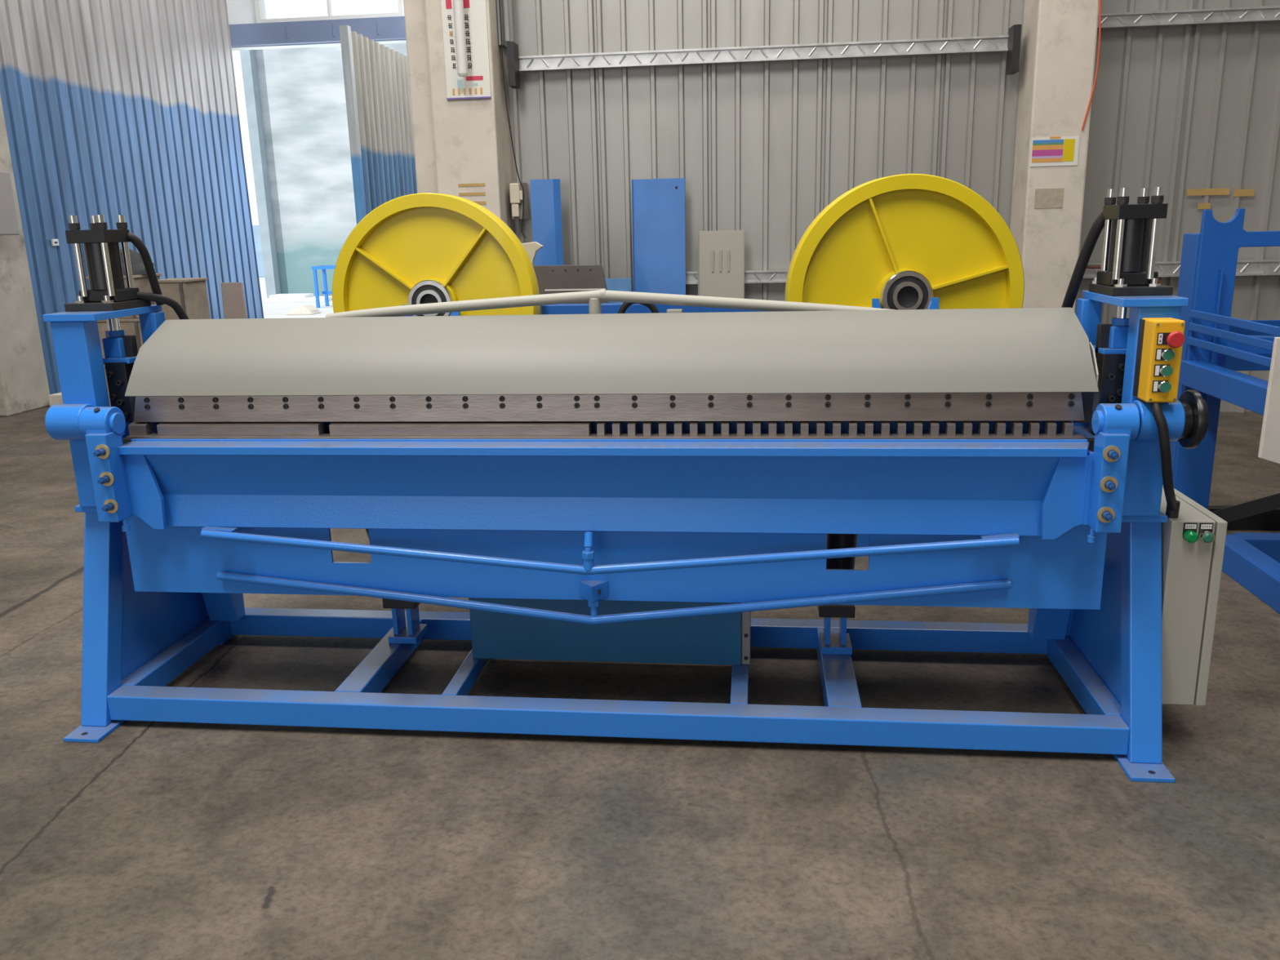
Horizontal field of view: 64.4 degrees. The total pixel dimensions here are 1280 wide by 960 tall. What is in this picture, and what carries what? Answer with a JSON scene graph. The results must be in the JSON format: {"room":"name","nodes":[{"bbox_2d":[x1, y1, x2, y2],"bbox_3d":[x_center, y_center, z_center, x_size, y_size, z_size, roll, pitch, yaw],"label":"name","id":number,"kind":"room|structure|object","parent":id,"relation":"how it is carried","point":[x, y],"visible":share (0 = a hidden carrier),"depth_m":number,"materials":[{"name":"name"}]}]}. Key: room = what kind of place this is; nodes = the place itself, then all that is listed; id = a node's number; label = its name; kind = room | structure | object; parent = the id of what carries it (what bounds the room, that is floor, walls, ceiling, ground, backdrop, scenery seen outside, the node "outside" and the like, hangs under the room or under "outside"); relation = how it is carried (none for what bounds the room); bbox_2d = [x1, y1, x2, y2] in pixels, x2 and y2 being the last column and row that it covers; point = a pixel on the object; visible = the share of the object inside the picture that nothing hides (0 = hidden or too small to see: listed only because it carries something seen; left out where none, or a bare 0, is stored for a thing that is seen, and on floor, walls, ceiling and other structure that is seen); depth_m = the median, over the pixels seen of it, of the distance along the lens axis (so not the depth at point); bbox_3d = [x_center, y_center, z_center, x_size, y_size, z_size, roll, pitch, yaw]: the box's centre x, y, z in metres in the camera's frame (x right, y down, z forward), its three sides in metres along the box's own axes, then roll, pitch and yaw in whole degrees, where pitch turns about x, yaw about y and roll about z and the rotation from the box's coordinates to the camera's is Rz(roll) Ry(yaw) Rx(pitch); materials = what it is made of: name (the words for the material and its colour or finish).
{"room":"metal workshop","nodes":[
{"label":"metal workshop","id":0,"kind":"room"},
{"bbox_2d":[0,0,263,394],"bbox_3d":[-5.237,-4.363,10.431,0.045,6.500,4.426,0,14,7],"label":"wall","id":1,"kind":"structure","parent":0,"point":[112,108],"depth_m":10.40,"materials":[{"name":"blue metal"}]},
{"bbox_2d":[0,171,19,235],"bbox_3d":[-5.340,-2.207,8.204,0.395,0.545,0.340,0,14,7],"label":"box","id":2,"kind":"object","parent":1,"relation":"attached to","point":[9,225],"visible":1,"depth_m":8.25,"materials":[{"name":"metal"}]},
{"bbox_2d":[0,94,49,416],"bbox_3d":[-5.628,-3.752,8.028,0.585,6.500,0.550,0,14,7],"label":"pillar","id":3,"kind":"structure","parent":1,"relation":"attached to","point":[24,383],"depth_m":8.61,"materials":[{"name":"paint"}]},
{"bbox_2d":[50,239,58,245],"bbox_3d":[-5.368,-2.180,9.324,0.020,0.060,0.080,0,14,7],"label":"wall socket","id":4,"kind":"object","parent":1,"relation":"attached to","point":[54,242],"visible":1,"depth_m":9.31,"materials":[{"name":"white plastic"}]},
{"bbox_2d":[226,0,406,50],"bbox_3d":[-4.398,-5.008,12.928,7.200,6.500,0.180,0,14,7],"label":"wall","id":5,"kind":"structure","parent":0,"point":[239,11],"depth_m":12.70,"materials":[{"name":"white paint"}]},
{"bbox_2d":[285,25,288,39],"bbox_3d":[-4.373,-5.548,12.593,0.020,0.150,0.018,0,14,7],"label":"trim","id":6,"kind":"structure","parent":5,"relation":"attached to","point":[286,31],"depth_m":12.59,"materials":[{"name":"blue paint"}]},
{"bbox_2d":[228,16,405,47],"bbox_3d":[-3.904,-5.558,12.597,3.050,0.245,0.120,0,14,7],"label":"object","id":7,"kind":"structure","parent":5,"relation":"attached to","point":[393,28],"depth_m":12.56,"materials":[{"name":"blue paint"}]},
{"bbox_2d":[254,0,404,22],"bbox_3d":[-3.851,-6.382,12.413,1.890,1.450,0.060,0,14,7],"label":"window","id":8,"kind":"structure","parent":5,"relation":"in","point":[266,11],"depth_m":12.56,"materials":[{"name":"white glass"}]},
{"bbox_2d":[332,23,334,36],"bbox_3d":[-3.777,-5.545,12.524,0.020,0.150,0.018,0,14,7],"label":"trim","id":9,"kind":"structure","parent":5,"relation":"attached to","point":[333,29],"depth_m":12.52,"materials":[{"name":"blue paint"}]},
{"bbox_2d":[376,21,379,34],"bbox_3d":[-3.211,-5.542,12.459,0.020,0.150,0.018,0,14,7],"label":"trim","id":10,"kind":"structure","parent":5,"relation":"attached to","point":[377,22],"depth_m":12.45,"materials":[{"name":"blue paint"}]},
{"bbox_2d":[0,405,1279,959],"bbox_3d":[-0.549,0.615,3.743,17.000,0.120,19.600,0,14,7],"label":"floor","id":11,"kind":"structure","parent":0,"point":[148,840],"depth_m":2.54,"materials":[{"name":"concrete"}]},
{"bbox_2d":[48,392,62,406],"bbox_3d":[-5.090,-0.718,9.019,0.223,0.110,0.181,2,14,12],"label":"concrete block","id":12,"kind":"object","parent":11,"relation":"on","point":[55,398],"visible":0.24,"depth_m":8.94,"materials":[{"name":"paint"}]},
{"bbox_2d":[103,364,111,406],"bbox_3d":[-4.353,-0.824,8.775,0.504,0.400,0.476,0,14,7],"label":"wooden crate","id":13,"kind":"object","parent":11,"relation":"on","point":[104,365],"visible":0.02,"depth_m":8.57,"materials":[{"name":"wood"}]},
{"bbox_2d":[97,318,142,364],"bbox_3d":[-4.342,-1.202,8.673,0.504,0.378,0.446,0,14,7],"label":"wooden crate","id":14,"kind":"object","parent":13,"relation":"on","point":[131,326],"visible":0.03,"depth_m":8.43,"materials":[{"name":"wood"}]},
{"bbox_2d":[85,273,161,318],"bbox_3d":[-4.331,-1.556,8.582,0.424,0.348,0.406,0,14,7],"label":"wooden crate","id":15,"kind":"object","parent":14,"relation":"on","point":[141,282],"visible":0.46,"depth_m":8.44,"materials":[{"name":"wood"}]},
{"bbox_2d":[120,248,155,275],"bbox_3d":[-4.322,-1.833,8.525,0.465,0.215,0.370,0,14,7],"label":"sack","id":16,"kind":"object","parent":15,"relation":"on","point":[138,268],"visible":0.28,"depth_m":8.42,"materials":[{"name":"grey fabric"}]},
{"bbox_2d":[221,282,247,319],"bbox_3d":[-4.073,-1.494,10.270,0.232,0.960,0.812,-7,15,-22],"label":"leaning board","id":17,"kind":"object","parent":11,"relation":"on","point":[233,293],"visible":0.44,"depth_m":10.38,"materials":[{"name":"brown wood"}]},
{"bbox_2d":[339,25,417,224],"bbox_3d":[-2.601,-3.027,11.333,0.094,3.310,3.028,0,14,7],"label":"door","id":18,"kind":"structure","parent":11,"relation":"on","point":[376,76],"depth_m":10.33,"materials":[{"name":"grey metal"}]},
{"bbox_2d":[529,178,563,265],"bbox_3d":[-0.673,-1.330,7.620,0.220,1.775,0.029,-2,14,-1],"label":"panel","id":19,"kind":"object","parent":11,"relation":"on","point":[545,194],"visible":0.35,"depth_m":7.47,"materials":[{"name":"blue metal"}]},
{"bbox_2d":[533,264,608,314],"bbox_3d":[-0.504,-0.968,7.399,0.560,1.172,0.033,0,14,7],"label":"plate","id":20,"kind":"object","parent":11,"relation":"on","point":[551,279],"visible":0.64,"depth_m":7.26,"materials":[{"name":"metal"}]},
{"bbox_2d":[604,278,631,303],"bbox_3d":[-0.164,-0.978,7.649,0.218,1.055,0.110,0,14,7],"label":"tray","id":21,"kind":"object","parent":11,"relation":"on","point":[612,284],"visible":0.22,"depth_m":7.58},
{"bbox_2d":[42,186,1227,782],"bbox_3d":[-0.049,-0.065,3.079,3.238,1.497,0.955,0,14,7],"label":"machine","id":22,"kind":"object","parent":11,"relation":"on","point":[596,486],"visible":1,"depth_m":2.84,"materials":[{"name":"blue metal"}]},
{"bbox_2d":[95,444,110,458],"bbox_3d":[-1.492,-0.079,2.821,0.041,0.041,0.004,0,14,7],"label":"washer","id":23,"kind":"object","parent":22,"relation":"in","point":[104,449],"depth_m":2.82,"materials":[{"name":"yellow metal"}]},
{"bbox_2d":[99,471,114,486],"bbox_3d":[-1.490,-0.003,2.840,0.041,0.041,0.004,0,14,7],"label":"washer","id":24,"kind":"object","parent":22,"relation":"in","point":[108,476],"depth_m":2.84,"materials":[{"name":"yellow metal"}]},
{"bbox_2d":[103,498,118,513],"bbox_3d":[-1.488,0.073,2.859,0.041,0.041,0.004,0,14,7],"label":"washer","id":25,"kind":"object","parent":22,"relation":"in","point":[113,504],"depth_m":2.86,"materials":[{"name":"yellow metal"}]},
{"bbox_2d":[1097,506,1115,522],"bbox_3d":[1.171,0.087,2.554,0.041,0.041,0.004,0,14,7],"label":"washer","id":26,"kind":"object","parent":22,"relation":"in","point":[1101,511],"depth_m":2.55,"materials":[{"name":"yellow metal"}]},
{"bbox_2d":[1100,475,1117,492],"bbox_3d":[1.169,0.011,2.534,0.041,0.041,0.004,0,14,7],"label":"washer","id":27,"kind":"object","parent":22,"relation":"in","point":[1104,480],"depth_m":2.53,"materials":[{"name":"yellow metal"}]},
{"bbox_2d":[1102,445,1120,462],"bbox_3d":[1.168,-0.065,2.516,0.041,0.041,0.004,0,14,7],"label":"washer","id":28,"kind":"object","parent":22,"relation":"in","point":[1107,450],"depth_m":2.51,"materials":[{"name":"yellow metal"}]},
{"bbox_2d":[1183,529,1198,543],"bbox_3d":[1.439,0.149,2.653,0.031,0.031,0.024,0,14,7],"label":"lamp","id":29,"kind":"object","parent":22,"relation":"attached to","point":[1190,536],"depth_m":2.65,"materials":[{"name":"green plastic"}]},
{"bbox_2d":[631,177,685,294],"bbox_3d":[0.146,-1.325,7.552,0.387,1.760,0.138,0,14,7],"label":"panel","id":30,"kind":"object","parent":11,"relation":"on","point":[658,205],"visible":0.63,"depth_m":7.47,"materials":[{"name":"blue metal"}]},
{"bbox_2d":[402,241,939,547],"bbox_3d":[0.132,-0.491,5.050,2.757,1.360,1.250,0,14,7],"label":"stand","id":31,"kind":"object","parent":11,"relation":"on","point":[531,248],"visible":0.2,"depth_m":5.09,"materials":[{"name":"blue metal"}]},
{"bbox_2d":[332,192,540,316],"bbox_3d":[-1.029,-0.888,5.084,1.054,1.054,0.146,1,14,9],"label":"flywheel","id":32,"kind":"object","parent":31,"relation":"attached to","point":[423,247],"visible":0.45,"depth_m":5.02,"materials":[{"name":"yellow metal"}]},
{"bbox_2d":[617,302,658,313],"bbox_3d":[-0.006,-0.779,4.891,0.234,0.204,0.048,-2,14,-2],"label":"loop","id":33,"kind":"object","parent":31,"relation":"hanging from","point":[625,305],"visible":0.42,"depth_m":4.87,"materials":[{"name":"rubber"}]},
{"bbox_2d":[784,173,1024,309],"bbox_3d":[1.190,-0.830,4.582,1.054,1.054,0.146,-1,14,1],"label":"flywheel","id":34,"kind":"object","parent":31,"relation":"attached to","point":[903,241],"visible":0.68,"depth_m":4.53,"materials":[{"name":"yellow metal"}]},
{"bbox_2d":[697,230,744,298],"bbox_3d":[0.606,-1.147,7.574,0.342,1.383,0.100,0,14,7],"label":"panel","id":35,"kind":"object","parent":11,"relation":"on","point":[721,254],"visible":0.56,"depth_m":7.49,"materials":[{"name":"grey metal"}]},
{"bbox_2d":[1162,208,1279,613],"bbox_3d":[2.907,-0.244,3.627,1.315,1.445,2.170,0,14,7],"label":"frame","id":36,"kind":"object","parent":11,"relation":"on","point":[1216,344],"visible":0.82,"depth_m":4.26,"materials":[{"name":"blue metal"}]},
{"bbox_2d":[1212,493,1279,522],"bbox_3d":[2.266,0.047,3.469,0.610,0.255,0.010,1,14,7],"label":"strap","id":37,"kind":"object","parent":36,"relation":"attached to","point":[1269,503],"visible":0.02,"depth_m":3.50,"materials":[{"name":"rubber"}]},
{"bbox_2d":[1257,337,1279,464],"bbox_3d":[2.286,-0.276,3.598,0.132,0.457,0.020,0,14,7],"label":"panel","id":38,"kind":"object","parent":36,"relation":"attached to","point":[1269,443],"visible":1,"depth_m":3.61,"materials":[{"name":"paint"}]},
{"bbox_2d":[1208,505,1279,530],"bbox_3d":[2.638,0.175,4.746,1.500,0.100,0.060,0,14,7],"label":"bar","id":39,"kind":"object","parent":11,"relation":"on","point":[1269,520],"visible":0.02,"depth_m":4.70,"materials":[{"name":"black metal"}]},
{"bbox_3d":[-3.852,-0.820,8.796,0.394,0.360,0.426,0,14,7],"label":"wooden crate","id":40,"kind":"object","parent":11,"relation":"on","visible":0},
{"bbox_3d":[-3.865,-1.171,8.709,0.364,0.358,0.406,0,14,7],"label":"wooden crate","id":41,"kind":"object","parent":40,"relation":"on","visible":0},
{"bbox_2d":[148,277,210,319],"bbox_3d":[-3.885,-1.519,8.608,0.324,0.363,0.356,0,14,7],"label":"wooden crate","id":42,"kind":"object","parent":41,"relation":"on","point":[191,293],"visible":0.63,"depth_m":8.47,"materials":[{"name":"wood"}]},
{"bbox_2d":[506,0,1279,412],"bbox_3d":[3.124,-3.658,6.830,8.450,6.500,0.034,0,14,7],"label":"wall","id":43,"kind":"structure","parent":0,"point":[761,149],"depth_m":7.27,"materials":[{"name":"grey metal"}]},
{"bbox_2d":[403,0,515,233],"bbox_3d":[-1.340,-3.633,7.150,0.648,6.500,0.460,0,14,7],"label":"pillar","id":44,"kind":"structure","parent":43,"relation":"attached to","point":[463,140],"depth_m":7.23,"materials":[{"name":"paint"}]},
{"bbox_2d":[453,0,467,76],"bbox_3d":[-1.242,-3.811,6.710,0.072,2.145,0.068,0,14,7],"label":"pipe","id":45,"kind":"object","parent":44,"relation":"attached to","point":[458,5],"visible":1,"depth_m":6.89,"materials":[{"name":"white plastic"}]},
{"bbox_2d":[440,0,491,99],"bbox_3d":[-1.212,-3.172,7.002,0.317,1.028,0.014,0,14,7],"label":"poster","id":46,"kind":"object","parent":44,"relation":"attached to","point":[477,83],"visible":0.95,"depth_m":7.05,"materials":[{"name":"paper"}]},
{"bbox_2d":[457,182,484,186],"bbox_3d":[-1.206,-2.113,7.279,0.196,0.020,0.003,0,14,7],"label":"tape strip","id":47,"kind":"object","parent":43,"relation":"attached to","point":[481,184],"visible":1,"depth_m":7.28,"materials":[{"name":"beige paper"}]},
{"bbox_2d":[458,191,485,195],"bbox_3d":[-1.205,-2.053,7.294,0.196,0.021,0.003,0,14,7],"label":"tape strip","id":48,"kind":"object","parent":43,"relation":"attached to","point":[482,193],"visible":1,"depth_m":7.29,"materials":[{"name":"beige paper"}]},
{"bbox_2d":[474,200,486,204],"bbox_3d":[-1.203,-1.992,7.309,0.196,0.022,0.003,0,14,7],"label":"tape strip","id":49,"kind":"object","parent":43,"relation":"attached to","point":[482,202],"visible":0.43,"depth_m":7.30,"materials":[{"name":"beige paper"}]},
{"bbox_2d":[496,0,510,49],"bbox_3d":[-0.971,-3.985,7.081,0.083,1.800,0.218,0,14,7],"label":"pipe","id":50,"kind":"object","parent":43,"relation":"attached to","point":[504,3],"depth_m":7.18,"materials":[{"name":"grey metal"}]},
{"bbox_2d":[498,0,526,238],"bbox_3d":[-0.927,-3.016,7.206,0.120,2.542,0.009,0,14,7],"label":"cable","id":51,"kind":"object","parent":43,"relation":"attached to","point":[499,0],"visible":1,"depth_m":7.31,"materials":[{"name":"black rubber"}]},
{"bbox_2d":[506,41,519,88],"bbox_3d":[-0.908,-2.975,7.292,0.050,0.295,0.150,0,14,7],"label":"trim","id":52,"kind":"structure","parent":43,"relation":"attached to","point":[513,59],"depth_m":7.24,"materials":[{"name":"grey metal"}]},
{"bbox_2d":[509,182,528,219],"bbox_3d":[-0.894,-2.073,7.550,0.095,0.260,0.250,0,14,7],"label":"switch box","id":53,"kind":"object","parent":43,"relation":"attached to","point":[516,192],"visible":1,"depth_m":7.46,"materials":[{"name":"beige plastic"}]},
{"bbox_2d":[511,204,519,217],"bbox_3d":[-0.914,-1.982,7.474,0.053,0.092,0.045,0,14,7],"label":"socket","id":54,"kind":"object","parent":53,"relation":"attached to","point":[515,207],"depth_m":7.46,"materials":[{"name":"beige plastic"}]},
{"bbox_2d":[685,269,788,284],"bbox_3d":[1.329,-1.513,7.513,2.650,0.092,0.087,0,14,7],"label":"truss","id":55,"kind":"structure","parent":43,"relation":"attached to","point":[750,276],"depth_m":7.53,"materials":[{"name":"grey metal"}]},
{"bbox_2d":[518,35,1008,71],"bbox_3d":[0.827,-3.012,7.192,3.421,0.099,0.087,0,14,7],"label":"truss beam","id":56,"kind":"structure","parent":43,"relation":"attached to","point":[998,43],"depth_m":7.15,"materials":[{"name":"silver metal"}]},
{"bbox_2d":[1005,24,1022,75],"bbox_3d":[2.540,-2.923,6.905,0.050,0.295,0.150,0,14,7],"label":"trim","id":57,"kind":"structure","parent":43,"relation":"attached to","point":[1015,31],"depth_m":6.85,"materials":[{"name":"grey metal"}]},
{"bbox_2d":[1009,0,1099,312],"bbox_3d":[2.792,-3.606,6.656,0.380,6.500,0.420,0,14,7],"label":"column","id":58,"kind":"structure","parent":43,"relation":"attached to","point":[1059,46],"depth_m":6.82,"materials":[{"name":"paint"}]},
{"bbox_2d":[1034,187,1063,208],"bbox_3d":[2.765,-1.904,6.870,0.185,0.128,0.003,0,14,7],"label":"paper remnant","id":59,"kind":"object","parent":58,"relation":"attached to","point":[1044,197],"visible":1,"depth_m":6.87,"materials":[{"name":"beige paper"}]},
{"bbox_2d":[1030,136,1079,166],"bbox_3d":[2.773,-2.197,6.794,0.305,0.187,0.006,0,14,7],"label":"chart","id":60,"kind":"object","parent":58,"relation":"attached to","point":[1054,150],"visible":1,"depth_m":6.79,"materials":[{"name":"paper"}]},
{"bbox_2d":[1081,0,1101,129],"bbox_3d":[2.891,-3.244,6.475,0.185,1.922,0.043,-8,15,-24],"label":"cable","id":61,"kind":"object","parent":43,"relation":"hanging from","point":[1100,1],"visible":1,"depth_m":6.63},
{"bbox_2d":[1086,266,1162,284],"bbox_3d":[3.410,-1.046,7.289,0.646,0.999,0.028,2,14,12],"label":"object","id":62,"kind":"object","parent":43,"relation":"hanging from","point":[1087,267],"visible":0.14,"depth_m":7.20,"materials":[{"name":"metal"}]},
{"bbox_2d":[1082,259,1279,278],"bbox_3d":[5.114,-1.496,7.078,4.130,0.107,0.087,0,14,7],"label":"trim","id":63,"kind":"structure","parent":43,"relation":"attached to","point":[1246,267],"depth_m":7.15,"materials":[{"name":"grey metal"}]},
{"bbox_2d":[1097,5,1279,29],"bbox_3d":[5.091,-3.102,6.675,4.100,0.089,0.087,0,14,7],"label":"trim","id":64,"kind":"structure","parent":43,"relation":"attached to","point":[1266,13],"depth_m":6.81,"materials":[{"name":"silver metal"}]},
{"bbox_2d":[1197,203,1210,208],"bbox_3d":[3.969,-1.927,7.150,0.083,0.040,0.002,0,14,7],"label":"tape strip","id":65,"kind":"object","parent":43,"relation":"attached to","point":[1200,206],"visible":1,"depth_m":7.15,"materials":[{"name":"beige paper"}]},
{"bbox_2d":[1186,188,1230,195],"bbox_3d":[3.983,-2.019,7.125,0.283,0.044,0.002,0,14,7],"label":"tape strip","id":66,"kind":"object","parent":43,"relation":"attached to","point":[1201,191],"visible":1,"depth_m":7.12,"materials":[{"name":"beige paper"}]},
{"bbox_2d":[1233,189,1254,196],"bbox_3d":[4.221,-2.007,7.100,0.135,0.047,0.002,0,14,7],"label":"tape strip","id":67,"kind":"object","parent":43,"relation":"attached to","point":[1237,193],"visible":1,"depth_m":7.10,"materials":[{"name":"beige paper"}]},
{"label":"outside","id":68,"kind":"structure","parent":0,"visible":0},
{"bbox_2d":[258,276,333,318],"bbox_3d":[-6.128,-7.835,38.074,60.000,0.128,49.380,0,14,7],"label":"ground","id":69,"kind":"structure","parent":68,"point":[270,309],"depth_m":20.48,"materials":[{"name":"concrete"}]},
{"bbox_2d":[252,225,264,276],"bbox_3d":[-16.884,-8.041,35.991,19.100,1.750,0.300,0,14,7],"label":"wall","id":70,"kind":"structure","parent":69,"relation":"on","point":[255,228],"depth_m":35.43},
{"bbox_2d":[262,293,332,302],"bbox_3d":[-7.529,-4.047,22.525,1.400,0.142,0.700,0,14,7],"label":"slab","id":71,"kind":"object","parent":69,"relation":"on","point":[305,297],"visible":0.91,"depth_m":22.27,"materials":[{"name":"white concrete"}]},
{"bbox_2d":[284,304,320,315],"bbox_3d":[-6.228,-3.147,18.761,0.532,0.165,0.400,0,14,7],"label":"rubble pile","id":72,"kind":"object","parent":69,"relation":"on","point":[308,309],"visible":1,"depth_m":18.59,"materials":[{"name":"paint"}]},
{"bbox_2d":[311,265,335,307],"bbox_3d":[-5.756,-3.874,20.287,1.375,0.812,0.500,0,14,7],"label":"trestle","id":73,"kind":"object","parent":69,"relation":"on","point":[323,268],"visible":0.41,"depth_m":20.19,"materials":[{"name":"blue metal"}]},
{"bbox_2d":[254,42,407,296],"bbox_3d":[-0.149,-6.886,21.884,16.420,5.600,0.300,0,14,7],"label":"doorway opening","id":74,"kind":"structure","parent":69,"relation":"on","point":[302,92],"depth_m":22.50,"materials":[{"name":"paint"}]},
{"bbox_2d":[240,49,280,298],"bbox_3d":[-8.439,-8.014,22.223,0.220,8.000,0.250,0,14,7],"label":"trim","id":75,"kind":"structure","parent":74,"relation":"attached to","point":[248,62],"depth_m":22.42,"materials":[{"name":"paint"}]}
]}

